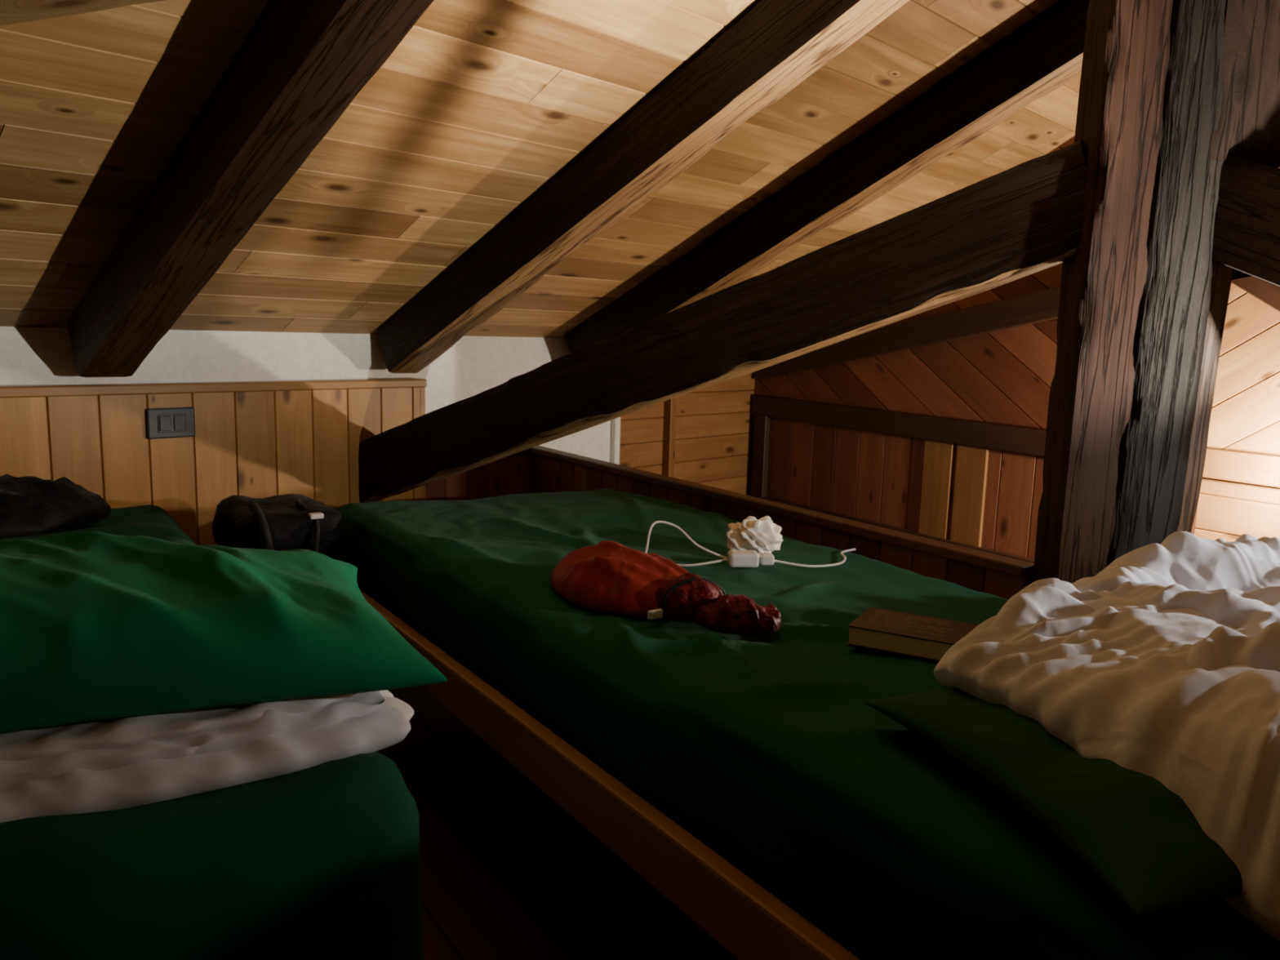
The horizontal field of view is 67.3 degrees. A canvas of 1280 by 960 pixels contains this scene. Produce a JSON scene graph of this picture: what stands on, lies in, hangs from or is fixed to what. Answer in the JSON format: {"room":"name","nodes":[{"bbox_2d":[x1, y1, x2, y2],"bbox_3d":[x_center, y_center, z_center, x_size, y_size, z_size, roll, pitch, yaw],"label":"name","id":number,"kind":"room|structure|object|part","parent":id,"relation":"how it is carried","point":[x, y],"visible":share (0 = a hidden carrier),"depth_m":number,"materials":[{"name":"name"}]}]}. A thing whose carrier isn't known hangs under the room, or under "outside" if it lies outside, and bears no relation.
{"room":"attic bedroom","nodes":[
{"label":"attic bedroom","id":0,"kind":"room"},
{"bbox_2d":[0,326,755,495],"bbox_3d":[-1.205,-0.015,2.687,0.026,1.050,5.399,10,12,43],"label":"wall","id":1,"kind":"structure","parent":0,"point":[713,428],"depth_m":3.20,"materials":[{"name":"white paint"}]},
{"bbox_2d":[0,387,420,545],"bbox_3d":[-1.874,0.228,1.947,0.006,0.755,3.370,10,12,43],"label":"cladding","id":2,"kind":"object","parent":1,"relation":"attached to","point":[261,445],"visible":0.36,"depth_m":2.63,"materials":[{"name":"brown wood"}]},
{"bbox_2d":[146,406,195,439],"bbox_3d":[-1.238,-0.151,2.542,0.018,0.080,0.122,10,12,43],"label":"light switch","id":3,"kind":"object","parent":2,"relation":"attached to","point":[170,422],"visible":1,"depth_m":2.54,"materials":[{"name":"plastic"}]},
{"bbox_2d":[0,378,426,398],"bbox_3d":[-1.863,-0.161,1.902,0.055,0.026,3.370,10,12,43],"label":"trim","id":4,"kind":"structure","parent":1,"relation":"attached to","point":[100,389],"depth_m":2.58,"materials":[{"name":"brown wood"}]},
{"bbox_2d":[420,386,426,500],"bbox_3d":[-0.725,0.071,3.173,0.036,0.757,0.020,10,12,43],"label":"cladding","id":5,"kind":"object","parent":1,"relation":"attached to","point":[423,491],"visible":0.2,"depth_m":3.12,"materials":[{"name":"brown wood"}]},
{"bbox_2d":[425,453,531,500],"bbox_3d":[-0.556,0.172,3.352,0.006,0.513,0.475,10,12,43],"label":"cladding","id":6,"kind":"object","parent":1,"relation":"attached to","point":[512,473],"visible":0.06,"depth_m":3.35,"materials":[{"name":"brown wood"}]},
{"bbox_2d":[512,448,530,454],"bbox_3d":[-0.554,-0.093,3.320,0.055,0.022,0.460,10,12,43],"label":"trim","id":7,"kind":"structure","parent":1,"relation":"attached to","point":[527,451],"depth_m":3.43,"materials":[{"name":"brown wood"}]},
{"bbox_2d":[609,417,620,464],"bbox_3d":[-0.108,-0.104,3.829,0.050,0.940,0.030,10,12,43],"label":"trim","id":8,"kind":"structure","parent":1,"relation":"attached to","point":[615,423],"depth_m":3.80,"materials":[{"name":"white paint"}]},
{"bbox_2d":[662,397,676,477],"bbox_3d":[0.123,-0.164,4.066,0.040,1.000,0.035,10,12,43],"label":"trim","id":9,"kind":"structure","parent":1,"relation":"attached to","point":[669,416],"depth_m":4.05,"materials":[{"name":"brown wood"}]},
{"bbox_2d":[0,0,1080,337],"bbox_3d":[0.710,-1.203,1.266,4.426,2.105,6.198,10,12,43],"label":"ceiling","id":10,"kind":"structure","parent":0,"point":[95,106],"depth_m":2.13,"materials":[{"name":"brown wood"}]},
{"bbox_2d":[67,0,434,377],"bbox_3d":[0.131,-1.010,0.896,4.034,2.022,0.126,10,12,43],"label":"rafter","id":11,"kind":"object","parent":10,"relation":"attached to","point":[301,64],"visible":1,"depth_m":1.72,"materials":[{"name":"brown wood"}]},
{"bbox_2d":[377,0,909,373],"bbox_3d":[0.714,-1.087,1.507,4.034,2.022,0.114,10,12,43],"label":"rafter","id":12,"kind":"object","parent":10,"relation":"attached to","point":[775,46],"visible":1,"depth_m":2.18,"materials":[{"name":"brown wood"}]},
{"bbox_2d":[564,0,1088,353],"bbox_3d":[1.246,-1.158,2.066,4.035,2.021,0.112,10,12,43],"label":"rafter","id":13,"kind":"object","parent":10,"relation":"attached to","point":[1043,54],"visible":0.75,"depth_m":2.62,"materials":[{"name":"brown wood"}]},
{"bbox_3d":[-0.445,-0.933,0.293,1.004,2.023,3.954,-4,10,-34],"label":"rafter","id":14,"kind":"object","parent":10,"relation":"attached to","visible":0},
{"bbox_2d":[0,0,164,26],"bbox_3d":[-0.815,-0.556,1.073,1.698,0.350,0.092,2,9,3],"label":"beam","id":15,"kind":"structure","parent":14,"relation":"attached to","point":[11,11],"depth_m":1.09,"materials":[{"name":"brown wood"}]},
{"bbox_2d":[377,685,737,959],"bbox_3d":[0.055,0.745,1.447,5.000,0.006,5.298,-4,10,-34],"label":"floor","id":16,"kind":"structure","parent":0,"point":[494,845],"depth_m":1.69,"materials":[{"name":"brown wood"}]},
{"bbox_2d":[0,504,423,959],"bbox_3d":[-1.100,0.446,1.453,0.981,0.518,1.771,-4,10,-34],"label":"bed","id":17,"kind":"object","parent":16,"relation":"on","point":[322,861],"visible":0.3,"depth_m":0.88,"materials":[{"name":"green fabric"}]},
{"bbox_2d":[0,474,111,539],"bbox_3d":[-1.453,0.034,1.937,0.692,0.152,0.413,-5,11,-38],"label":"folded clothes","id":18,"kind":"object","parent":17,"relation":"on","point":[30,505],"visible":1,"depth_m":2.02,"materials":[{"name":"black fabric"}]},
{"bbox_2d":[0,689,413,822],"bbox_3d":[-0.773,0.250,0.961,1.011,0.079,0.498,-4,10,-34],"label":"duvet","id":19,"kind":"object","parent":17,"relation":"on","point":[86,766],"visible":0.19,"depth_m":0.92,"materials":[{"name":"fabric"}]},
{"bbox_2d":[0,531,447,733],"bbox_3d":[-0.689,0.149,1.017,0.860,0.149,0.450,-3,10,-28],"label":"pillow","id":20,"kind":"object","parent":19,"relation":"on","point":[95,625],"visible":1,"depth_m":0.96,"materials":[{"name":"green fabric"}]},
{"bbox_2d":[212,493,342,559],"bbox_3d":[-0.832,0.322,2.233,0.266,0.562,0.430,-4,10,-34],"label":"backpack","id":21,"kind":"object","parent":16,"relation":"on","point":[286,522],"visible":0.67,"depth_m":2.13,"materials":[{"name":"black fabric"}]},
{"bbox_2d":[336,488,1279,959],"bbox_3d":[0.209,0.440,1.743,0.934,0.516,2.450,-4,10,-34],"label":"bed","id":22,"kind":"object","parent":16,"relation":"on","point":[752,781],"visible":0.68,"depth_m":1.23,"materials":[{"name":"green fabric"}]},
{"bbox_3d":[-0.166,0.416,1.484,0.028,0.085,2.440,-4,10,-34],"label":"rail","id":23,"kind":"part","parent":22,"relation":"part of","materials":[{"name":"brown wood"}]},
{"bbox_2d":[551,540,781,634],"bbox_3d":[0.016,0.164,1.622,0.497,0.086,0.212,9,11,40],"label":"sack","id":24,"kind":"object","parent":22,"relation":"on","point":[614,577],"visible":1,"depth_m":1.55,"materials":[{"name":"red fabric"}]},
{"bbox_3d":[0.110,0.185,1.566,0.175,0.064,0.034,-6,11,-40],"label":"cord","id":25,"kind":"part","parent":24,"relation":"part of","materials":[{"name":"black fabric"}]},
{"bbox_2d":[644,520,855,567],"bbox_3d":[0.193,0.126,1.899,0.575,0.084,0.181,0,9,-11],"label":"charger","id":26,"kind":"object","parent":22,"relation":"on","point":[735,558],"visible":0.77,"depth_m":1.88,"materials":[{"name":"white plastic"}]},
{"bbox_2d":[726,515,782,555],"bbox_3d":[0.235,0.123,1.964,0.132,0.094,0.101,-4,10,-34],"label":"crumpled tissue","id":27,"kind":"object","parent":22,"relation":"on","point":[760,535],"visible":0.88,"depth_m":1.94,"materials":[{"name":"paper"}]},
{"bbox_2d":[846,607,978,662],"bbox_3d":[0.412,0.231,1.424,0.180,0.031,0.118,6,10,29],"label":"paperback book","id":28,"kind":"object","parent":22,"relation":"on","point":[929,638],"visible":0.8,"depth_m":1.40,"materials":[{"name":"brown paper"}]},
{"bbox_2d":[865,687,1242,915],"bbox_3d":[0.676,0.265,1.004,0.750,0.096,0.420,-1,9,-15],"label":"pillow","id":29,"kind":"object","parent":22,"relation":"on","point":[1137,835],"visible":0.44,"depth_m":0.83,"materials":[{"name":"green fabric"}]},
{"bbox_2d":[933,531,1279,941],"bbox_3d":[0.732,0.206,1.052,0.835,0.218,0.712,-4,10,-34],"label":"duvet","id":30,"kind":"object","parent":22,"relation":"on","point":[1162,664],"visible":0.99,"depth_m":0.95,"materials":[{"name":"white fabric"}]},
{"bbox_2d":[1032,0,1279,583],"bbox_3d":[0.927,-0.252,1.712,0.339,1.933,0.146,2,9,0],"label":"timber post","id":31,"kind":"object","parent":16,"relation":"on","point":[1170,91],"visible":0.58,"depth_m":1.64,"materials":[{"name":"brown wood"}]},
{"bbox_2d":[358,140,1088,502],"bbox_3d":[-0.060,-0.253,2.377,2.204,0.926,0.088,8,11,37],"label":"diagonal beam","id":32,"kind":"structure","parent":31,"relation":"attached to","point":[1023,220],"depth_m":2.05,"materials":[{"name":"brown wood"}]},
{"bbox_2d":[1211,156,1279,286],"bbox_3d":[1.292,-0.188,1.282,0.142,0.671,1.285,-4,10,-34],"label":"diagonal beam","id":33,"kind":"structure","parent":31,"relation":"attached to","point":[1246,233],"depth_m":1.58,"materials":[{"name":"brown wood"}]},
{"bbox_2d":[530,445,1034,599],"bbox_3d":[0.163,0.281,2.703,0.050,0.535,2.050,-4,10,-34],"label":"frame","id":34,"kind":"structure","parent":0,"point":[553,470],"depth_m":2.30,"materials":[{"name":"brown wood"}]},
{"bbox_2d":[749,413,1044,559],"bbox_3d":[1.036,0.109,3.771,0.036,0.599,1.900,-4,10,-34],"label":"wall","id":35,"kind":"structure","parent":0,"point":[875,477],"depth_m":3.91,"materials":[{"name":"brown wood"}]},
{"bbox_2d":[747,493,1034,563],"bbox_3d":[1.068,0.247,3.737,0.035,0.090,1.970,-4,10,-34],"label":"rail","id":36,"kind":"object","parent":35,"relation":"attached to","point":[902,530],"visible":0.16,"depth_m":3.78,"materials":[{"name":"brown wood"}]},
{"bbox_2d":[918,439,954,538],"bbox_3d":[1.123,0.030,3.646,0.014,0.380,0.130,-4,10,-34],"label":"plank","id":37,"kind":"object","parent":35,"relation":"attached to","point":[938,460],"visible":0.84,"depth_m":3.64,"materials":[{"name":"brown wood"}]},
{"bbox_2d":[950,444,989,546],"bbox_3d":[1.206,0.051,3.523,0.014,0.380,0.130,-4,10,-34],"label":"plank","id":38,"kind":"object","parent":35,"relation":"attached to","point":[971,462],"visible":0.84,"depth_m":3.51,"materials":[{"name":"brown wood"}]},
{"bbox_2d":[1231,269,1279,311],"bbox_3d":[1.909,-0.306,2.412,0.035,0.642,0.969,-4,10,-34],"label":"brace","id":39,"kind":"object","parent":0,"point":[1268,293],"depth_m":2.65,"materials":[{"name":"brown wood"}]},
{"label":"backing","id":40,"kind":"object","parent":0,"visible":0},
{"bbox_2d":[753,135,1075,429],"bbox_3d":[1.110,-0.802,3.585,0.006,1.261,2.030,-4,10,-34],"label":"boards","id":41,"kind":"object","parent":40,"relation":"attached to","point":[1006,376],"visible":0.25,"depth_m":3.52,"materials":[{"name":"brown wood"}]},
{"bbox_2d":[751,395,1046,457],"bbox_3d":[1.081,-0.203,3.668,0.035,0.110,1.971,-4,10,-34],"label":"rail","id":42,"kind":"object","parent":41,"relation":"attached to","point":[1006,437],"visible":0.54,"depth_m":3.70,"materials":[{"name":"brown wood"}]},
{"bbox_2d":[754,268,1247,379],"bbox_3d":[1.245,-0.574,3.380,0.035,0.577,2.537,-4,10,-34],"label":"wooden beam","id":43,"kind":"structure","parent":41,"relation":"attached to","point":[1040,306],"depth_m":3.58,"materials":[{"name":"brown wood"}]},
{"bbox_2d":[1191,502,1198,534],"bbox_3d":[1.623,-0.090,2.866,0.035,1.200,0.100,-4,10,-34],"label":"stile","id":44,"kind":"object","parent":41,"relation":"attached to","point":[1194,521],"visible":0.02,"depth_m":2.86,"materials":[{"name":"beige wood"}]},
{"bbox_2d":[1194,477,1279,542],"bbox_3d":[2.478,0.472,1.669,0.006,0.600,3.048,-4,10,-34],"label":"boards","id":45,"kind":"object","parent":40,"relation":"attached to","point":[1228,510],"visible":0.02,"depth_m":2.77,"materials":[{"name":"beige wood"}]},
{"bbox_2d":[1206,167,1279,455],"bbox_3d":[2.531,-1.116,1.413,0.006,2.617,3.020,-4,10,-34],"label":"chevron boards","id":46,"kind":"object","parent":40,"relation":"attached to","point":[1245,415],"visible":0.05,"depth_m":2.72,"materials":[{"name":"beige wood"}]},
{"bbox_2d":[1202,448,1279,487],"bbox_3d":[2.461,0.153,1.633,0.035,0.085,2.900,-4,10,-34],"label":"rail","id":47,"kind":"object","parent":46,"relation":"attached to","point":[1264,469],"visible":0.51,"depth_m":2.72,"materials":[{"name":"beige wood"}]}
]}

